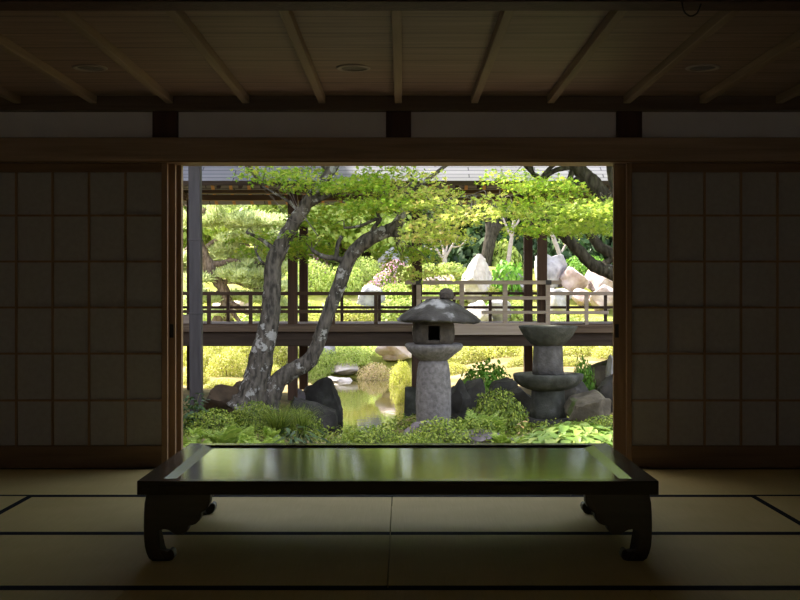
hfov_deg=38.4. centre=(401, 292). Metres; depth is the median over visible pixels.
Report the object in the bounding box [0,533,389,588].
mat
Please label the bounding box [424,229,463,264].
bare shrub
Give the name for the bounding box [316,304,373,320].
shrub
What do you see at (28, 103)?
ceiling beam
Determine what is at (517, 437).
hosta
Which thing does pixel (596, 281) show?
rock
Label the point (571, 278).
rock
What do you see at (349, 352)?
shrub
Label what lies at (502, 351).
shrub
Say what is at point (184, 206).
tree
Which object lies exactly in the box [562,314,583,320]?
shrub
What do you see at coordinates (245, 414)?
shrub
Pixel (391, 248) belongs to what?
rock
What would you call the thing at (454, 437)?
shrub
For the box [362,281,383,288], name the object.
shrub
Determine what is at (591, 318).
shrub
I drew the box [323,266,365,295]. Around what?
shrub
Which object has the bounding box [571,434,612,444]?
hosta
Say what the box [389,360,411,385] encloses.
shrub
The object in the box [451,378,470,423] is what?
rock
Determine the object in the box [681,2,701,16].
cable
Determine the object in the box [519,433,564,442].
hosta
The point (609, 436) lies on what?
hosta
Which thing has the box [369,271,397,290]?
shrub
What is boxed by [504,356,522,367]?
shrub
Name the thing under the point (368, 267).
shrub
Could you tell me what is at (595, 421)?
shrub
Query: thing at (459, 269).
shrub
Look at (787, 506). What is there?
mat
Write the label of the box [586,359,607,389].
rock
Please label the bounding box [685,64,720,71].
recessed light
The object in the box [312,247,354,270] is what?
shrub
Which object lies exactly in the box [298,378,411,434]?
water surface
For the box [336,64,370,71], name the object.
recessed light
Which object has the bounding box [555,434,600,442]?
hosta
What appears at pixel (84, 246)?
shoji panel
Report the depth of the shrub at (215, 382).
18.50 m
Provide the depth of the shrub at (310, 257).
35.73 m
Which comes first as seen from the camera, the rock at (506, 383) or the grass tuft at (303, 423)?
the grass tuft at (303, 423)
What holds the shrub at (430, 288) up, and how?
on the terrain at (317, 299)
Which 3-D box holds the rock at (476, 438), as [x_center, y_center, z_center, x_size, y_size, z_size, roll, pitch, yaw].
[0.767,1.499,11.577,0.565,0.255,0.295,0,0,0]
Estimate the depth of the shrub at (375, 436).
11.11 m
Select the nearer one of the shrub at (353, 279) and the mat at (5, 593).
the mat at (5, 593)
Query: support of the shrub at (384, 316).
on the terrain at (317, 299)
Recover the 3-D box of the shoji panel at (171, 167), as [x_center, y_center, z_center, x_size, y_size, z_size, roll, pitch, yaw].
[-1.998,0.132,6.844,1.304,1.796,0.032,0,0,0]
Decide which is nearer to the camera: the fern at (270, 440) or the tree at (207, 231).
the fern at (270, 440)
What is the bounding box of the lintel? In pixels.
[0,137,799,160]
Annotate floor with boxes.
[388,511,391,582]
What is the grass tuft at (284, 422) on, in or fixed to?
on the ground at (284, 400)
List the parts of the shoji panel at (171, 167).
finger pull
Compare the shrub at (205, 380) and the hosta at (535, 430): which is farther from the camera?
the shrub at (205, 380)
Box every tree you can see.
[183,205,204,247]
[183,205,298,350]
[202,205,298,267]
[202,229,239,253]
[220,166,532,417]
[237,205,343,257]
[318,205,411,272]
[374,213,430,243]
[422,205,522,234]
[472,205,510,266]
[474,166,612,280]
[503,218,518,264]
[505,205,577,225]
[550,234,565,254]
[559,207,612,243]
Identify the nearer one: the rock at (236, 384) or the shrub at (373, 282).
the rock at (236, 384)
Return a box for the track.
[0,161,799,165]
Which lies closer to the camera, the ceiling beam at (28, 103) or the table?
the table
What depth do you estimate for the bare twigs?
13.40 m
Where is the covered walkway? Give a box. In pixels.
[183,166,612,416]
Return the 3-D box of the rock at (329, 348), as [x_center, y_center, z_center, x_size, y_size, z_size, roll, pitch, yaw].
[-1.859,1.293,26.026,0.610,0.457,0.606,0,0,-22]
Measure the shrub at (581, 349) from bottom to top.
0.485 m
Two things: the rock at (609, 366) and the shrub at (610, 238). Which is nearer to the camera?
the rock at (609, 366)
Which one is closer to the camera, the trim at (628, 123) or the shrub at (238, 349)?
the trim at (628, 123)
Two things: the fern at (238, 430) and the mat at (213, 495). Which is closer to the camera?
the mat at (213, 495)
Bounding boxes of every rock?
[203,384,238,415]
[212,300,248,320]
[233,381,240,414]
[289,396,339,434]
[298,388,305,398]
[303,377,342,422]
[308,346,336,358]
[326,361,358,374]
[328,376,351,381]
[357,284,385,315]
[375,346,411,360]
[377,247,410,271]
[403,421,435,439]
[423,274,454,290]
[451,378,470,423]
[461,429,500,442]
[462,254,491,302]
[464,378,484,413]
[467,300,492,320]
[482,377,517,407]
[487,300,513,320]
[491,273,522,291]
[503,386,530,415]
[534,254,566,288]
[550,288,571,314]
[559,266,589,291]
[564,389,611,425]
[565,381,588,401]
[571,288,590,305]
[584,270,612,291]
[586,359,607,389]
[589,284,612,310]
[597,374,612,411]
[605,355,612,376]
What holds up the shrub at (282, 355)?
on the terrain at (317, 299)
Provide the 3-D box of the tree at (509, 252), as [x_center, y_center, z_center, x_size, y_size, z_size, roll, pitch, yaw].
[3.304,-1.452,34.403,0.608,1.842,0.146,0,0,0]
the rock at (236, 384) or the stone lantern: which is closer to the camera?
the stone lantern
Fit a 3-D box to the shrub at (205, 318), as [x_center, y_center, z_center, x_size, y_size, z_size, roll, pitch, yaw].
[-5.374,0.656,30.039,1.275,0.905,1.308,0,0,-38]
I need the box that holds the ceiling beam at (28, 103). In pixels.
[0,96,799,111]
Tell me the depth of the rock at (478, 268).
31.09 m
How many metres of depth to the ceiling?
5.49 m
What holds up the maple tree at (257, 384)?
on the ground at (284, 400)
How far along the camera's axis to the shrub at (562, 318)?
28.41 m
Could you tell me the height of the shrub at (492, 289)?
0.458 m
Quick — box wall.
[0,112,799,136]
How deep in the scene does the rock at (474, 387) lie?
13.89 m
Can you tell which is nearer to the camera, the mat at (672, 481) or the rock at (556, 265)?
the mat at (672, 481)
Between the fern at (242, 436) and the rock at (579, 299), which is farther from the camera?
the rock at (579, 299)
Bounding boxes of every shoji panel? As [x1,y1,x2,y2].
[0,163,167,467]
[168,164,175,458]
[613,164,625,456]
[626,163,799,467]
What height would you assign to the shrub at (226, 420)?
0.378 m
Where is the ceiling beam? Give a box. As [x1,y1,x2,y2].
[0,0,799,10]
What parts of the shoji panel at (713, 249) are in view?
rail, rail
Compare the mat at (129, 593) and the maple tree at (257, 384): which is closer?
the mat at (129, 593)
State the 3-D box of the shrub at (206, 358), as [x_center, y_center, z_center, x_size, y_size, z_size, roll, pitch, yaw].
[-3.894,1.374,22.761,0.824,0.587,0.802,0,0,-12]
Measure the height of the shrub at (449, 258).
2.053 m
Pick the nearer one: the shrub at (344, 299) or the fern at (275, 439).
the fern at (275, 439)
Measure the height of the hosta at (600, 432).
0.241 m
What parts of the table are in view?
leg, leg, panel, frame, leg, leg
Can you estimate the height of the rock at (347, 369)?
0.327 m
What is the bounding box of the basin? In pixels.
[513,325,583,427]
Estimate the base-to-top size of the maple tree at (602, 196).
5.131 m
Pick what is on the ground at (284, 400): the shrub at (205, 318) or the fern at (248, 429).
the fern at (248, 429)
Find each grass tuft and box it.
[225,401,332,436]
[274,403,335,435]
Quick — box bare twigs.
[264,184,317,235]
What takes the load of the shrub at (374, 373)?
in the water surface
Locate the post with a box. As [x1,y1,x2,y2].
[188,166,202,416]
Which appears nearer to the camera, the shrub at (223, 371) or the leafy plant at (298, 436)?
the leafy plant at (298, 436)
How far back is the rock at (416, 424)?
11.85 m
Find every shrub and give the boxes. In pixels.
[183,304,212,320]
[183,346,186,366]
[183,371,210,385]
[183,408,245,435]
[185,348,222,373]
[203,346,237,361]
[203,378,235,388]
[204,349,247,376]
[222,346,276,364]
[228,400,281,433]
[234,309,259,320]
[271,364,279,374]
[273,346,298,367]
[281,407,323,435]
[282,258,333,291]
[287,300,319,319]
[298,253,331,275]
[298,313,320,320]
[308,348,337,374]
[308,365,330,378]
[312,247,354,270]
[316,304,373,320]
[317,298,363,319]
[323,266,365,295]
[328,346,372,366]
[328,435,356,442]
[341,423,399,442]
[352,256,383,280]
[356,362,391,379]
[361,346,376,354]
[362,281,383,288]
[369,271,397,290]
[373,297,411,320]
[380,259,407,281]
[381,283,411,300]
[388,431,428,442]
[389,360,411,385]
[394,381,405,404]
[396,262,440,287]
[402,415,474,442]
[405,229,455,268]
[405,284,444,305]
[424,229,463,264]
[437,223,472,267]
[437,262,466,278]
[438,284,468,303]
[448,346,493,364]
[448,362,469,375]
[455,218,509,267]
[456,416,504,442]
[460,357,514,409]
[472,386,530,436]
[477,346,522,358]
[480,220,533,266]
[482,285,499,295]
[491,260,522,295]
[492,239,522,266]
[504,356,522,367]
[508,300,536,320]
[514,220,550,267]
[533,227,588,272]
[550,314,578,320]
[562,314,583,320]
[563,346,609,356]
[563,356,579,366]
[564,233,607,259]
[566,255,603,275]
[574,355,595,390]
[580,414,612,428]
[582,316,612,320]
[586,236,612,258]
[591,346,612,358]
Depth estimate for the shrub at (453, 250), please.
35.64 m
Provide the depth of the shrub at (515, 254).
34.64 m
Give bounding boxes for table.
[137,443,658,560]
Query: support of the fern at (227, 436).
on the ground at (284, 400)
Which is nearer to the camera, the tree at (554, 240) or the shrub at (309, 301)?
the shrub at (309, 301)
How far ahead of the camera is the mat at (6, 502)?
5.68 m
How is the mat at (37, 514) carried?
on the floor
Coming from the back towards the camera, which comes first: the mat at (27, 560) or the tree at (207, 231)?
the tree at (207, 231)
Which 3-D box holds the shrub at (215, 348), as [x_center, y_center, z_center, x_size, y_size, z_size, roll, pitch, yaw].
[-4.175,1.334,25.534,1.156,0.609,1.126,0,0,-32]
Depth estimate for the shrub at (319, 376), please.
25.25 m
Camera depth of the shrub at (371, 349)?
26.73 m
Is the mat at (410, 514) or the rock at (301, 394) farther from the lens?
the rock at (301, 394)
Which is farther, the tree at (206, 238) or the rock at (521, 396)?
the tree at (206, 238)
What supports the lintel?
attached to the wall
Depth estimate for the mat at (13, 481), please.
6.29 m
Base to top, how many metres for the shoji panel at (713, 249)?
1.796 m
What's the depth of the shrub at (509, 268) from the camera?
31.67 m
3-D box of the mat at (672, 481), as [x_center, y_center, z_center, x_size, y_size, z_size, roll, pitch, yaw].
[1.770,1.055,6.290,1.816,0.054,0.906,0,0,0]
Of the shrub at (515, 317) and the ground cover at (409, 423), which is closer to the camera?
the ground cover at (409, 423)
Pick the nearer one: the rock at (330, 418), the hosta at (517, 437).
the hosta at (517, 437)
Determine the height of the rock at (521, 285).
0.623 m
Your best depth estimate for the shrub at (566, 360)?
20.49 m
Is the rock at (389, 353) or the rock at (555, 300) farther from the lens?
the rock at (555, 300)
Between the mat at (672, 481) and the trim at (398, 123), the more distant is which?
the trim at (398, 123)
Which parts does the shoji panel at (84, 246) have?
rail, rail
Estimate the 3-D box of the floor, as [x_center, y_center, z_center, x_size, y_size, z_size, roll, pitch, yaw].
[-0.050,1.091,2.630,7.300,0.118,8.260,0,0,0]
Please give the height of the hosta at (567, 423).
0.236 m
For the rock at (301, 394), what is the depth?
16.55 m
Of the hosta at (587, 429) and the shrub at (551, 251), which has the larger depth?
the shrub at (551, 251)
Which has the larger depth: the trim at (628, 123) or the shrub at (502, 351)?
the shrub at (502, 351)
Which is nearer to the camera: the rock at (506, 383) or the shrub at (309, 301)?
the rock at (506, 383)
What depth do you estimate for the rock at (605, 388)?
14.66 m
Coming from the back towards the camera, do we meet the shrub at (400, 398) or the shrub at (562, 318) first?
the shrub at (562, 318)
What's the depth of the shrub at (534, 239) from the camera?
35.86 m
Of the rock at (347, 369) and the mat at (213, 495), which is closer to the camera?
the mat at (213, 495)
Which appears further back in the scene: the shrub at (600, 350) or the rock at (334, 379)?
the rock at (334, 379)
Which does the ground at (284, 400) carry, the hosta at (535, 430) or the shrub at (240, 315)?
the hosta at (535, 430)
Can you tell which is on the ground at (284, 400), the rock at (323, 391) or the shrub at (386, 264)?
the rock at (323, 391)
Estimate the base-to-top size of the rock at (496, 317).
0.685 m
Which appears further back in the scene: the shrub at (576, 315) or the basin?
the shrub at (576, 315)
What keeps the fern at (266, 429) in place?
on the ground at (284, 400)
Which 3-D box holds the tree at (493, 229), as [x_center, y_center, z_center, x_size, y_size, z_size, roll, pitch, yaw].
[2.688,-1.530,34.611,1.373,2.615,0.442,0,0,0]
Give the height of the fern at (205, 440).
0.246 m
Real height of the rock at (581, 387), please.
0.578 m
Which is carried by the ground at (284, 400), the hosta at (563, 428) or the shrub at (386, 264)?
the hosta at (563, 428)
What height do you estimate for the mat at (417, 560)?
0.054 m
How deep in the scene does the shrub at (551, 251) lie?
35.05 m
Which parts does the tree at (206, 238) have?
crown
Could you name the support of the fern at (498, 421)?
on the ground at (284, 400)
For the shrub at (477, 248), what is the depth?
35.15 m
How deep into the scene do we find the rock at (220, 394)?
14.46 m
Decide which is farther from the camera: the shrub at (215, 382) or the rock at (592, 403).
the shrub at (215, 382)
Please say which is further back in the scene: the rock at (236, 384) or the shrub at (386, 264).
the shrub at (386, 264)
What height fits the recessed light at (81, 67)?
0.007 m
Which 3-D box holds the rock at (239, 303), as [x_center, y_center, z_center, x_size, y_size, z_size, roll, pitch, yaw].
[-4.604,0.391,31.108,1.095,0.727,1.566,0,0,-10]
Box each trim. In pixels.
[152,111,178,136]
[386,111,410,136]
[616,111,641,136]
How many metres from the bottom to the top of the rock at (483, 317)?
0.738 m
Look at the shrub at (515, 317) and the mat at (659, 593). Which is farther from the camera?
the shrub at (515, 317)
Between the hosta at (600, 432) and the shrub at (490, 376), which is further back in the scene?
the shrub at (490, 376)
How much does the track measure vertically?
0.134 m
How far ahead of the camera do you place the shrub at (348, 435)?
11.48 m
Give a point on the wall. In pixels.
(12, 124)
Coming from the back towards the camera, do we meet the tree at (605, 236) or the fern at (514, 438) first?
the tree at (605, 236)
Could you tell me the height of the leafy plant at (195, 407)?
0.484 m
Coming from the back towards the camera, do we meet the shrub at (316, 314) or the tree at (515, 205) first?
the tree at (515, 205)
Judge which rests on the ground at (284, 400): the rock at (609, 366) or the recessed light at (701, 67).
the rock at (609, 366)
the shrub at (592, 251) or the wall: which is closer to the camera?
the wall
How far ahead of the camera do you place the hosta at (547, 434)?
10.82 m
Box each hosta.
[510,433,543,442]
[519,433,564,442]
[530,426,561,439]
[540,432,582,442]
[543,424,585,438]
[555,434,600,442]
[563,420,594,427]
[566,424,611,441]
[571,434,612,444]
[582,427,612,442]
[587,426,612,441]
[588,432,612,446]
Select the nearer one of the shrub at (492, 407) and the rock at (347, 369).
the shrub at (492, 407)
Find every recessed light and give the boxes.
[72,64,107,71]
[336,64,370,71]
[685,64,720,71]
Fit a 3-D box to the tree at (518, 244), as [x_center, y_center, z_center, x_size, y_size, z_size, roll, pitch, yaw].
[3.269,-1.359,35.958,1.834,2.053,1.908,0,0,14]
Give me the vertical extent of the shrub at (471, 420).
0.386 m
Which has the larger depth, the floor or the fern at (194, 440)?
the fern at (194, 440)
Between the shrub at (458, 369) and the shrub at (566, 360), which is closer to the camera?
the shrub at (566, 360)
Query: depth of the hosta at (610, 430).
11.50 m
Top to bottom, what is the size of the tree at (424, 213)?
3.944 m
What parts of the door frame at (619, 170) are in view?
finger pull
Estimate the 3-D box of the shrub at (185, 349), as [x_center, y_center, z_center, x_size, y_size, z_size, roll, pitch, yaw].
[-4.692,1.398,25.009,0.679,0.596,0.661,0,0,-4]
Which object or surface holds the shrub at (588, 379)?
on the ground at (284, 400)
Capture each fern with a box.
[183,433,201,445]
[183,438,196,447]
[188,428,209,439]
[191,437,211,442]
[200,423,248,442]
[214,426,253,440]
[237,433,268,442]
[242,424,256,437]
[242,436,280,442]
[261,425,279,437]
[265,434,289,442]
[457,409,498,430]
[480,415,507,432]
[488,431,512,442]
[513,437,526,442]
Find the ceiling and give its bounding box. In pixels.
[0,11,799,102]
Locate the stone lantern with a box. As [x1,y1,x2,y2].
[397,288,480,439]
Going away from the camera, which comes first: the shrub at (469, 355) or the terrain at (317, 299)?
the shrub at (469, 355)
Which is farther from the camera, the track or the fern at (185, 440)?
the fern at (185, 440)
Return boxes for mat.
[0,468,212,495]
[0,496,31,513]
[0,496,391,532]
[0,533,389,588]
[0,588,125,599]
[117,588,656,599]
[213,495,570,496]
[388,533,799,587]
[391,496,799,532]
[571,468,799,495]
[649,588,799,599]
[751,496,799,524]
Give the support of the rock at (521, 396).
on the ground at (284, 400)
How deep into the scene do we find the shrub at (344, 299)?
30.90 m
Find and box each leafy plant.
[183,393,216,432]
[274,424,329,442]
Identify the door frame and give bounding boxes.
[176,165,182,452]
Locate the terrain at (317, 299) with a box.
[183,239,612,377]
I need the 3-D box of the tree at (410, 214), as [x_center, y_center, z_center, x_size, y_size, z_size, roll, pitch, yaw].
[0.268,-2.471,38.285,3.727,3.949,3.642,0,0,-5]
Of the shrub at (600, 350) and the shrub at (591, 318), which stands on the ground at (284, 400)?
the shrub at (600, 350)
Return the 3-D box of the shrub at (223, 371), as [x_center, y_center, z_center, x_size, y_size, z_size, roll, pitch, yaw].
[-3.258,1.343,21.450,0.870,0.639,0.893,0,0,-25]
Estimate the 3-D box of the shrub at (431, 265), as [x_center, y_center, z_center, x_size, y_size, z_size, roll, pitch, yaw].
[0.504,-0.529,33.248,1.510,0.934,1.472,0,0,-4]
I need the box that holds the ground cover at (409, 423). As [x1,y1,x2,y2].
[183,410,612,442]
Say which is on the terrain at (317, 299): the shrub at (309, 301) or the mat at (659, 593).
the shrub at (309, 301)
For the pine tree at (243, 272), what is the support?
on the terrain at (317, 299)
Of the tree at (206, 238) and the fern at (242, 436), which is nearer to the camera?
the fern at (242, 436)
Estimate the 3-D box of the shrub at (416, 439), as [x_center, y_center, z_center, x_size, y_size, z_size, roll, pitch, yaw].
[0.032,1.466,11.001,0.481,0.288,0.509,0,0,-8]
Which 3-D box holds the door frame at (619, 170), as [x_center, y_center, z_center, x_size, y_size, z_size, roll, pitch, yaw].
[1.909,0.132,6.844,1.303,1.796,0.032,0,0,0]
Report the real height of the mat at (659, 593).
0.054 m
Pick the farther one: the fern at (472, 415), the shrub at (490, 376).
the shrub at (490, 376)
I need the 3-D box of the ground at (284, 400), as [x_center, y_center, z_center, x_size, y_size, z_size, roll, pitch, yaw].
[0.000,1.573,16.000,48.000,1.549,18.000,0,0,0]
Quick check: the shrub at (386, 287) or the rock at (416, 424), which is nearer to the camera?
the rock at (416, 424)
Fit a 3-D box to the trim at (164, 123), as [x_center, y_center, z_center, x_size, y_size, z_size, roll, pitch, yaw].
[-1.395,-0.993,6.787,0.148,0.155,0.045,0,0,0]
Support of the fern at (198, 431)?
on the ground at (284, 400)
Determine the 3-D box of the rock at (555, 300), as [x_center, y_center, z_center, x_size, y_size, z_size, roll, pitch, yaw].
[4.131,0.252,30.282,0.742,0.767,0.697,0,0,-23]
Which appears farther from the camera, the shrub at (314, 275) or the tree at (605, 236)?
the tree at (605, 236)
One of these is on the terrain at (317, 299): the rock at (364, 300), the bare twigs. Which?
the rock at (364, 300)
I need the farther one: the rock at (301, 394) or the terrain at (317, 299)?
the terrain at (317, 299)
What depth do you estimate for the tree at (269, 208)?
34.76 m
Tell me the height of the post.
3.790 m
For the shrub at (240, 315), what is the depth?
29.69 m
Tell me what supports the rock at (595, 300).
on the terrain at (317, 299)
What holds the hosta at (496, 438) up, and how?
on the ground at (284, 400)
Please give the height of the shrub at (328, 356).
0.653 m
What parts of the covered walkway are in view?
panel, post, post, rail, rail, post, rail, rail, post, post, rail post, rail post, rail, rail, rail, rail, rail post, rail, post, post, rail post, rail, rail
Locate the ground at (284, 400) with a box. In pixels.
[183,352,612,442]
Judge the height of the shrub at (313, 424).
0.449 m
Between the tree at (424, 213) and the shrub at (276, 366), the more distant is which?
the tree at (424, 213)
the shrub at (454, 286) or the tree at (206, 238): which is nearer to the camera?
the shrub at (454, 286)
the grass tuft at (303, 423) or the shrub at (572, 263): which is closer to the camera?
the grass tuft at (303, 423)
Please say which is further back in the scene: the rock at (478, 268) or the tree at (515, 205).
the tree at (515, 205)

